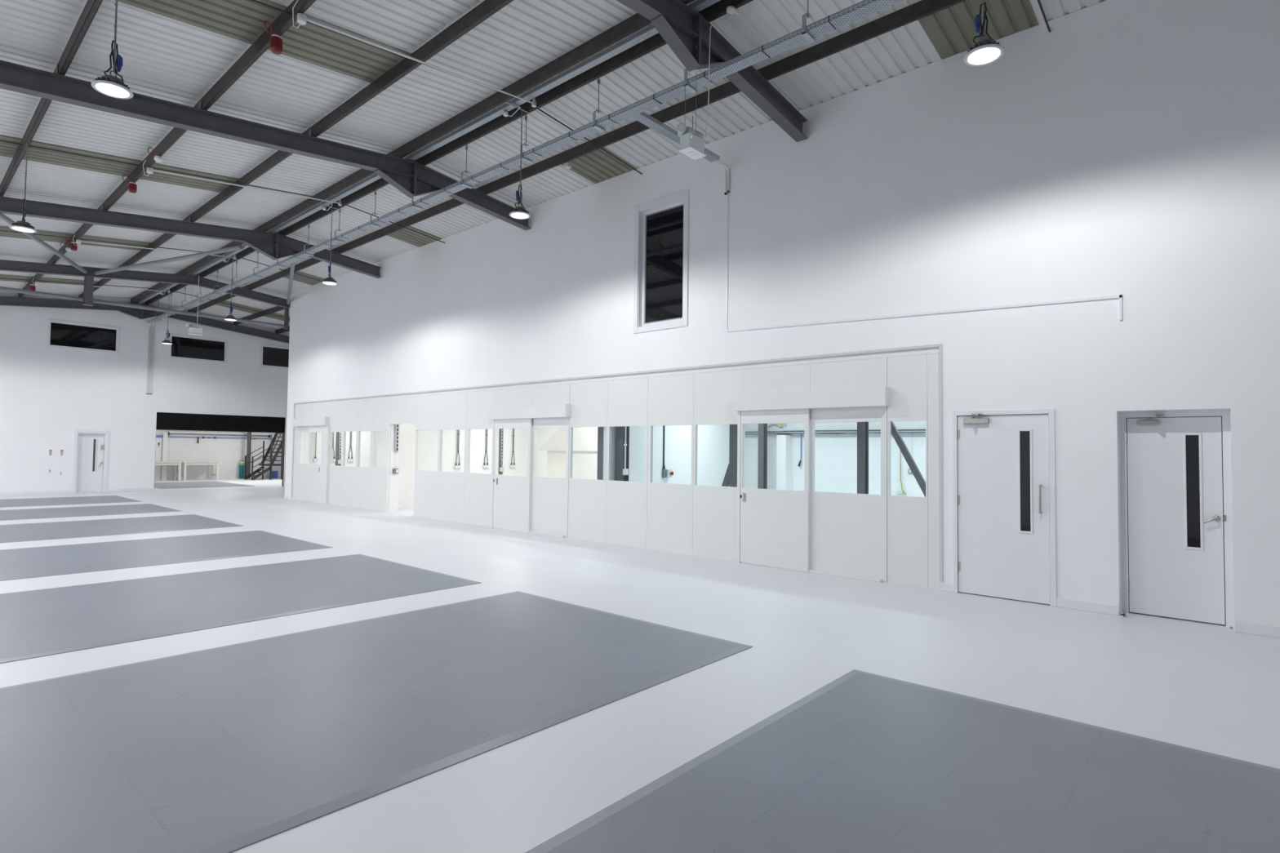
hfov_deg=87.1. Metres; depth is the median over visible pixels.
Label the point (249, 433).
steel column
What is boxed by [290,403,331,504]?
door
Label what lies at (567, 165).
junction box
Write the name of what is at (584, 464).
wall
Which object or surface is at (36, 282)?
conduit
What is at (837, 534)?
door
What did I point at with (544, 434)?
wall
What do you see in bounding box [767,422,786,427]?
fitting
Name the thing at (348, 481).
partition panel
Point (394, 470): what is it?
wall switch
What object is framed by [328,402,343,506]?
partition panel
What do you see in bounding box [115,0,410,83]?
rooflight
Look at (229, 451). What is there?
wall
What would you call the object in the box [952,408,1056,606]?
door
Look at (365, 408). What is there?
partition panel
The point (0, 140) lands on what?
rod
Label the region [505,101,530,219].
lamp
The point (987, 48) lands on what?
bulb
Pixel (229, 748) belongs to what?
floor mat
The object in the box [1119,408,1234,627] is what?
door
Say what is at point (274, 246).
roof beam
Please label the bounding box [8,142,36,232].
lamp
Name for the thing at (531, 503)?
door
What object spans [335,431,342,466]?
tray
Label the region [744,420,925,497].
wall
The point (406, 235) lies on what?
rooflight
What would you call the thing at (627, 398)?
partition panel
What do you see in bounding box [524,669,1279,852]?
floor mat
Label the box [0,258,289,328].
roof beam
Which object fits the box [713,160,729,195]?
conduit
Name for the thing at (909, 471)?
double socket
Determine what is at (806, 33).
cable tray
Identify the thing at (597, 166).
rooflight
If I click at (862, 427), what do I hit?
steel column
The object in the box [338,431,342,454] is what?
tray
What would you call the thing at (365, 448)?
wall
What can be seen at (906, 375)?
partition panel
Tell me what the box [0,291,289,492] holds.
wall
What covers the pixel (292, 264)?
tube
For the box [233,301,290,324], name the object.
purlin
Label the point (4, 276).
rooflight
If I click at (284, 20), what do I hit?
purlin
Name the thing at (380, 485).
partition panel
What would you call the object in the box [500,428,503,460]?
tray
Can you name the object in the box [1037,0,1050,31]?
rod
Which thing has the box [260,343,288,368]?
window
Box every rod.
[0,139,444,243]
[0,230,322,281]
[0,277,289,319]
[250,0,642,174]
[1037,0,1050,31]
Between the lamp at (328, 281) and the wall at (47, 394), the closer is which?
the lamp at (328, 281)
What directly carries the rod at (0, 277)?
attached to the purlin at (486, 9)
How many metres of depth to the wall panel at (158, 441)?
30.77 m
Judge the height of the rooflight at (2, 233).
0.960 m
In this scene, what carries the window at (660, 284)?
in the wall at (1131, 148)
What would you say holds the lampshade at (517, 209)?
in the lamp at (518, 212)
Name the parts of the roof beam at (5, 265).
drop post, post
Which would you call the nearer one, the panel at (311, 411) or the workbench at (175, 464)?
the panel at (311, 411)
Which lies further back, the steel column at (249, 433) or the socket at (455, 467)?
the steel column at (249, 433)
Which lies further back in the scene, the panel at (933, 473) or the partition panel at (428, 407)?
the partition panel at (428, 407)
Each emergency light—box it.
[185,275,203,335]
[676,5,738,159]
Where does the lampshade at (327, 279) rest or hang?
in the lamp at (328, 281)
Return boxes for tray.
[146,0,902,323]
[146,322,154,394]
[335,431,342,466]
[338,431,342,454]
[394,424,398,452]
[394,424,398,468]
[497,428,504,475]
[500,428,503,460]
[631,111,719,162]
[745,431,925,435]
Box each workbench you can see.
[155,461,182,480]
[180,461,220,480]
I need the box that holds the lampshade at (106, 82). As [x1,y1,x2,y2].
[95,74,129,88]
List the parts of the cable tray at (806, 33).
rod, rod, rod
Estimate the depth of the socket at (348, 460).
22.60 m
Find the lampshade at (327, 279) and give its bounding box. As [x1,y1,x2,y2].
[323,277,336,282]
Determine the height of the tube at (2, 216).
0.462 m
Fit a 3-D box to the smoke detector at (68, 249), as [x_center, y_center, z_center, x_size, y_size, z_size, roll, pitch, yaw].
[-13.506,-4.215,15.817,0.124,0.172,0.252,0,-2,27]
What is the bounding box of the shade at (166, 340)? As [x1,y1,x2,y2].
[162,339,171,342]
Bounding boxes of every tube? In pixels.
[0,212,87,273]
[0,286,284,327]
[93,244,244,275]
[286,254,295,304]
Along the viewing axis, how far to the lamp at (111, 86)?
6.14 m
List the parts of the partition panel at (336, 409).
panel, panel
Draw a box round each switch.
[392,468,398,473]
[499,466,504,471]
[662,426,673,477]
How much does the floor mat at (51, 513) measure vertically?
0.014 m
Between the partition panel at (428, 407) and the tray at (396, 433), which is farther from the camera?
the tray at (396, 433)
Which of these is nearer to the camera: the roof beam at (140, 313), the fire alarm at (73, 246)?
the fire alarm at (73, 246)
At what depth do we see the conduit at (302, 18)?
7.85 m
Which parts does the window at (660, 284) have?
frame, pane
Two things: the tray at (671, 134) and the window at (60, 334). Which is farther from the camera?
the window at (60, 334)
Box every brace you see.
[721,463,728,486]
[890,421,925,497]
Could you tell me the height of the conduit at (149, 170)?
0.508 m
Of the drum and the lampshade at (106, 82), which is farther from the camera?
the drum
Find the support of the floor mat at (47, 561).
on the floor
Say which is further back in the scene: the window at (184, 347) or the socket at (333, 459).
the window at (184, 347)
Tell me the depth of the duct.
32.47 m
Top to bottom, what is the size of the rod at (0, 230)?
1.122 m
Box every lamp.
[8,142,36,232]
[91,0,133,98]
[160,289,173,344]
[222,256,237,320]
[317,203,337,284]
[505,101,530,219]
[964,0,1004,66]
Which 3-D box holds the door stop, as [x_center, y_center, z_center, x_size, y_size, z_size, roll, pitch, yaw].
[4.953,1.925,6.897,0.056,0.047,0.056,-1,-3,41]
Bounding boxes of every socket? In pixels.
[312,432,317,462]
[332,431,335,462]
[346,431,353,462]
[453,429,461,469]
[482,429,488,468]
[509,428,515,468]
[907,432,912,473]
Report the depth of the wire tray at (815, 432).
13.64 m
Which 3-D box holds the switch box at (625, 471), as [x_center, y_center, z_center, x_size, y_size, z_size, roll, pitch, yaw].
[-0.247,-0.018,11.974,0.060,1.760,0.100,-1,-3,41]
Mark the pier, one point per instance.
(784, 442)
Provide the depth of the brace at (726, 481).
11.37 m
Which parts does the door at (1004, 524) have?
closer arm, vision frame, vision pane, pull handle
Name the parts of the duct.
duct rail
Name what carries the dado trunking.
attached to the wall at (835, 455)
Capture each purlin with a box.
[0,0,102,196]
[18,0,315,297]
[78,0,513,297]
[130,0,693,302]
[137,0,719,303]
[145,0,752,304]
[187,0,965,312]
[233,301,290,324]
[275,325,289,333]
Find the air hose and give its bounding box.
[797,433,801,466]
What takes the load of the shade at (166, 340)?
in the lamp at (166, 341)
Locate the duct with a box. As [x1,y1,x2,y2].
[168,431,271,437]
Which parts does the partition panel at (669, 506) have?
panel, panel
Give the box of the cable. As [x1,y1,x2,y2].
[895,463,906,494]
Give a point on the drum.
(274, 473)
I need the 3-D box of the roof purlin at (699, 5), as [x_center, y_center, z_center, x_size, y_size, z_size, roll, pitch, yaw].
[-5.314,-4.597,12.810,33.000,0.068,0.150,-1,-3,41]
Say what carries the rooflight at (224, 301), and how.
attached to the ceiling
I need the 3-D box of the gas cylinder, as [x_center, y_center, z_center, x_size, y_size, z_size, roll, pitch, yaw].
[-19.663,2.102,33.203,0.216,0.940,0.216,-1,-3,41]
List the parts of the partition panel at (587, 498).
panel, panel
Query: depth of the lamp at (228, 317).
17.68 m
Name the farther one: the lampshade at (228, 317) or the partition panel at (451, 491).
the lampshade at (228, 317)
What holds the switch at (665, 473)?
attached to the wall at (713, 447)
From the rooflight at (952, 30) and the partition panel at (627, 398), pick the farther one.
the partition panel at (627, 398)
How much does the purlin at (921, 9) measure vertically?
0.174 m
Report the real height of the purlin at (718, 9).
0.172 m
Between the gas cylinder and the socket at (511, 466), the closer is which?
the socket at (511, 466)
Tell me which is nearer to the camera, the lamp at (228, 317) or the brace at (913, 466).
the brace at (913, 466)
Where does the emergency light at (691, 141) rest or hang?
hanging from the roof beam at (686, 31)
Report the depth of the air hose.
14.20 m
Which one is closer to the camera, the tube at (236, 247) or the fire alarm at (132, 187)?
the fire alarm at (132, 187)
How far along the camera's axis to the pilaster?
30.90 m
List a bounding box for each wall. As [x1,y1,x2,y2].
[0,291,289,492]
[94,431,282,479]
[284,0,1279,626]
[302,431,370,466]
[369,423,528,511]
[536,427,560,476]
[546,450,597,479]
[603,424,729,486]
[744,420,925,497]
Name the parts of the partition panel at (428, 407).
panel, panel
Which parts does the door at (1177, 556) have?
closer arm, vision pane, vision frame, lever handle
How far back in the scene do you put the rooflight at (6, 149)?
11.41 m
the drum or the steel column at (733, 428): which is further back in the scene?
the drum
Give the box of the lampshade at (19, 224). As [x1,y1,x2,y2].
[11,221,34,229]
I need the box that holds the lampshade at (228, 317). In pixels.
[225,315,235,319]
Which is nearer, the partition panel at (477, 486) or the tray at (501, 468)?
the partition panel at (477, 486)
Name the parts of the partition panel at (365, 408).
panel, panel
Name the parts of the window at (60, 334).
frame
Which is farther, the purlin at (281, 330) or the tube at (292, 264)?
the purlin at (281, 330)
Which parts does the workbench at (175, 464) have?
leg, leg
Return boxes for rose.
[503,106,520,116]
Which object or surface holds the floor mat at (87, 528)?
on the floor
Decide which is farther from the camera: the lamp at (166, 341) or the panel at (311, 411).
the lamp at (166, 341)
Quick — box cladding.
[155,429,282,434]
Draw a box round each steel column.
[245,431,251,478]
[596,426,604,479]
[615,426,629,481]
[728,424,737,487]
[757,423,767,488]
[857,422,868,493]
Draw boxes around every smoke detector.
[60,242,71,252]
[147,146,163,162]
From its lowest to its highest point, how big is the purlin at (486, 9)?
0.170 m
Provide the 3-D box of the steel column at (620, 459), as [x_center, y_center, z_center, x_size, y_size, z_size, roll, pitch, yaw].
[-0.314,0.583,12.059,0.205,2.965,0.250,-1,-3,41]
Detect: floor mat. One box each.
[0,495,142,507]
[0,503,180,520]
[0,514,243,542]
[0,530,333,581]
[0,554,480,663]
[0,591,752,852]
[154,481,254,488]
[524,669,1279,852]
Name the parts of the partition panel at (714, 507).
panel, panel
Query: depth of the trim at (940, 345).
9.22 m
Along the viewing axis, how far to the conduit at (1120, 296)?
8.46 m
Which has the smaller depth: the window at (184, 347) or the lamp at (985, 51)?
the lamp at (985, 51)
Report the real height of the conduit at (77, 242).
0.508 m
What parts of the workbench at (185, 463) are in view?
leg, leg, leg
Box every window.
[46,319,119,353]
[92,433,96,471]
[168,333,227,363]
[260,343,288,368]
[633,190,688,333]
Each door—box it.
[71,430,109,493]
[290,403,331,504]
[488,383,570,537]
[733,357,888,582]
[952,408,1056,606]
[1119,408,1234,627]
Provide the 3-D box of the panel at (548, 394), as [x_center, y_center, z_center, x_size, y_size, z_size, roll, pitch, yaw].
[-2.157,-0.398,13.401,2.166,0.775,0.060,-1,-3,41]
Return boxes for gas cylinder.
[238,459,244,478]
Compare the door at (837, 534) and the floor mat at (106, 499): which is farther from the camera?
the floor mat at (106, 499)
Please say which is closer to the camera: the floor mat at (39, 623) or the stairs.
the floor mat at (39, 623)
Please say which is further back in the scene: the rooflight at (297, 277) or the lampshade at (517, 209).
the rooflight at (297, 277)
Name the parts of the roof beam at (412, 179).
apex plate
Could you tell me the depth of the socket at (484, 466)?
20.36 m
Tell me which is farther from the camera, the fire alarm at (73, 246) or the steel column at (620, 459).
the fire alarm at (73, 246)
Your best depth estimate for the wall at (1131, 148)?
7.91 m
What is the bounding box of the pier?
[776,435,791,490]
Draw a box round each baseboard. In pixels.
[0,484,284,495]
[284,494,1279,638]
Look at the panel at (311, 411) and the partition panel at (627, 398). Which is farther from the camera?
the panel at (311, 411)
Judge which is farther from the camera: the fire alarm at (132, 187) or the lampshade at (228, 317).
the lampshade at (228, 317)
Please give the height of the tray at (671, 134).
0.463 m
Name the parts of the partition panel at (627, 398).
panel, panel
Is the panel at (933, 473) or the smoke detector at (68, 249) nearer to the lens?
the panel at (933, 473)
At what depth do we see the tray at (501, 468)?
20.78 m
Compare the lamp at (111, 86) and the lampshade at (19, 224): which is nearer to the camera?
the lamp at (111, 86)
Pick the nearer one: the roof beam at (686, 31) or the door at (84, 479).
the roof beam at (686, 31)
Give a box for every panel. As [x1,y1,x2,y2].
[154,438,161,479]
[294,404,324,431]
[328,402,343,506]
[341,401,358,507]
[355,400,373,510]
[370,398,391,511]
[388,396,416,424]
[413,394,439,519]
[437,392,466,523]
[464,390,495,526]
[497,383,567,426]
[567,380,608,542]
[605,377,648,548]
[646,373,693,555]
[692,369,740,561]
[886,354,928,588]
[927,353,939,590]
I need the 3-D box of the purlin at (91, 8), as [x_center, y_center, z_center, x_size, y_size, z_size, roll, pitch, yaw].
[-8.386,-4.305,9.367,33.050,0.170,0.054,-1,-3,41]
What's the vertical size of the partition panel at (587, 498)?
2.875 m
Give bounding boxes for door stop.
[1120,612,1126,617]
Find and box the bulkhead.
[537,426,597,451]
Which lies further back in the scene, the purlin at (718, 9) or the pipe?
the pipe
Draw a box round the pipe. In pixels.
[155,435,271,443]
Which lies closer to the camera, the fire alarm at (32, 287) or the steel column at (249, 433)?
the fire alarm at (32, 287)
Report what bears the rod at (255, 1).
attached to the purlin at (486, 9)
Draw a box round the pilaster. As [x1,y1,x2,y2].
[160,432,168,479]
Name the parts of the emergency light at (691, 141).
lamp glass, plate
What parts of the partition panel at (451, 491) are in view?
panel, panel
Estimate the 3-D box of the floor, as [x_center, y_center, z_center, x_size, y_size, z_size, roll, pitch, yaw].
[-9.181,2.108,14.560,41.500,0.120,19.100,-1,-3,41]
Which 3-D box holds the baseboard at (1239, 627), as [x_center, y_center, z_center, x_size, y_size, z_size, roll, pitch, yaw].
[-1.224,2.017,12.389,26.700,0.100,0.016,-1,-3,41]
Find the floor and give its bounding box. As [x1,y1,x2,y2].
[0,477,1279,852]
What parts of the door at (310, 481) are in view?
fixed panel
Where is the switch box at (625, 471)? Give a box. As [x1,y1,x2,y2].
[622,426,628,475]
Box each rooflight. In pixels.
[0,134,238,192]
[0,226,151,250]
[0,274,97,285]
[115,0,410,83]
[216,300,289,322]
[283,271,324,284]
[386,226,441,247]
[560,146,637,183]
[918,0,1038,59]
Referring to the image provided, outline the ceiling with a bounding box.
[0,0,1106,333]
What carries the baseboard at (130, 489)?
attached to the wall at (47, 394)
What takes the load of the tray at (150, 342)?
attached to the wall at (47, 394)
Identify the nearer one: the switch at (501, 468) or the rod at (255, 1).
the rod at (255, 1)
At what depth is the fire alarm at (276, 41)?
7.53 m
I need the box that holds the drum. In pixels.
[271,471,278,478]
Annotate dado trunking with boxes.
[745,425,925,431]
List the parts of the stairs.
post, post, post, post, handrail, post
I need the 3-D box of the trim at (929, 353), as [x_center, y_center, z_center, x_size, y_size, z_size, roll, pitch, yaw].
[-3.542,0.674,14.574,19.250,2.881,0.046,-1,-3,41]
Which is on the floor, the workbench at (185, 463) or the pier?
the workbench at (185, 463)
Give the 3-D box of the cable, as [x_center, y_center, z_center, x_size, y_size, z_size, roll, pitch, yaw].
[4.972,0.751,12.804,0.188,1.096,0.068,-1,-3,41]
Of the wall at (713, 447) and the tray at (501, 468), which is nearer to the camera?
the wall at (713, 447)
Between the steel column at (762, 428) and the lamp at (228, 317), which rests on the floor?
the steel column at (762, 428)
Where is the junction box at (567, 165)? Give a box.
[563,162,571,168]
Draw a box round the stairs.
[244,432,283,479]
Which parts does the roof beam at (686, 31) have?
apex plate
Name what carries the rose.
attached to the roof purlin at (699, 5)
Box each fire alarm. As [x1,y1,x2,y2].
[25,280,35,290]
[65,236,77,250]
[122,174,137,193]
[264,20,282,54]
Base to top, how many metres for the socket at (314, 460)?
1.785 m
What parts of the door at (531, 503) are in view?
post, fixed panel, post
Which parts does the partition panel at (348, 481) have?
panel, panel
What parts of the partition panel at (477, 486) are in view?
panel, panel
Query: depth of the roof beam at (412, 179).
9.66 m
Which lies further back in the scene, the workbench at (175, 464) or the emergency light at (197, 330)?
the workbench at (175, 464)
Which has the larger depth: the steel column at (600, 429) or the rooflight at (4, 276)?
the rooflight at (4, 276)
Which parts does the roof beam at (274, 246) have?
apex plate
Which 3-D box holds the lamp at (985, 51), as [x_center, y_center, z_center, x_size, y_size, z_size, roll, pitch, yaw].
[2.831,-3.900,5.596,0.306,1.595,0.478,-1,-3,41]
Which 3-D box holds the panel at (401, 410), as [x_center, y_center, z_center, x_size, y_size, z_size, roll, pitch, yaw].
[-5.871,-0.391,16.688,1.306,0.650,0.060,-1,-3,41]
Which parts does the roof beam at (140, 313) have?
apex plate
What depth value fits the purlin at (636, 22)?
9.95 m
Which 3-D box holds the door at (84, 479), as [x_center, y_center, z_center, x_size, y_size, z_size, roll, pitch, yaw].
[-18.604,1.177,22.782,0.218,2.090,0.928,-1,-3,41]
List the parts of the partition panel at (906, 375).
panel, panel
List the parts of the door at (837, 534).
post, flush pull, fixed panel, post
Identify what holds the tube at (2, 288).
attached to the roof beam at (5, 265)
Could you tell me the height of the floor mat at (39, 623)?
0.014 m
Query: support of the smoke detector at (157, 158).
attached to the purlin at (284, 20)
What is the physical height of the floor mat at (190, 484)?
0.014 m
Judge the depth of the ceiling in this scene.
9.58 m
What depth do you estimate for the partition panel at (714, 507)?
10.39 m
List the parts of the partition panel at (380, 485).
panel, panel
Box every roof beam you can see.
[0,59,530,230]
[0,195,381,278]
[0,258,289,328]
[0,293,288,343]
[616,0,807,142]
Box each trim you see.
[290,343,942,582]
[298,353,931,549]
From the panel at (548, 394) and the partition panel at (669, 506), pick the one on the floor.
the partition panel at (669, 506)
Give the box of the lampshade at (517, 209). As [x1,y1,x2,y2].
[511,206,528,213]
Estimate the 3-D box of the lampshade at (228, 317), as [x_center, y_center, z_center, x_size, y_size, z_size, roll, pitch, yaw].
[-10.770,-2.865,17.700,0.256,0.092,0.256,-1,-3,41]
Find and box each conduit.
[32,277,170,293]
[72,234,236,259]
[142,160,342,205]
[292,0,536,106]
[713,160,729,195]
[725,194,1122,332]

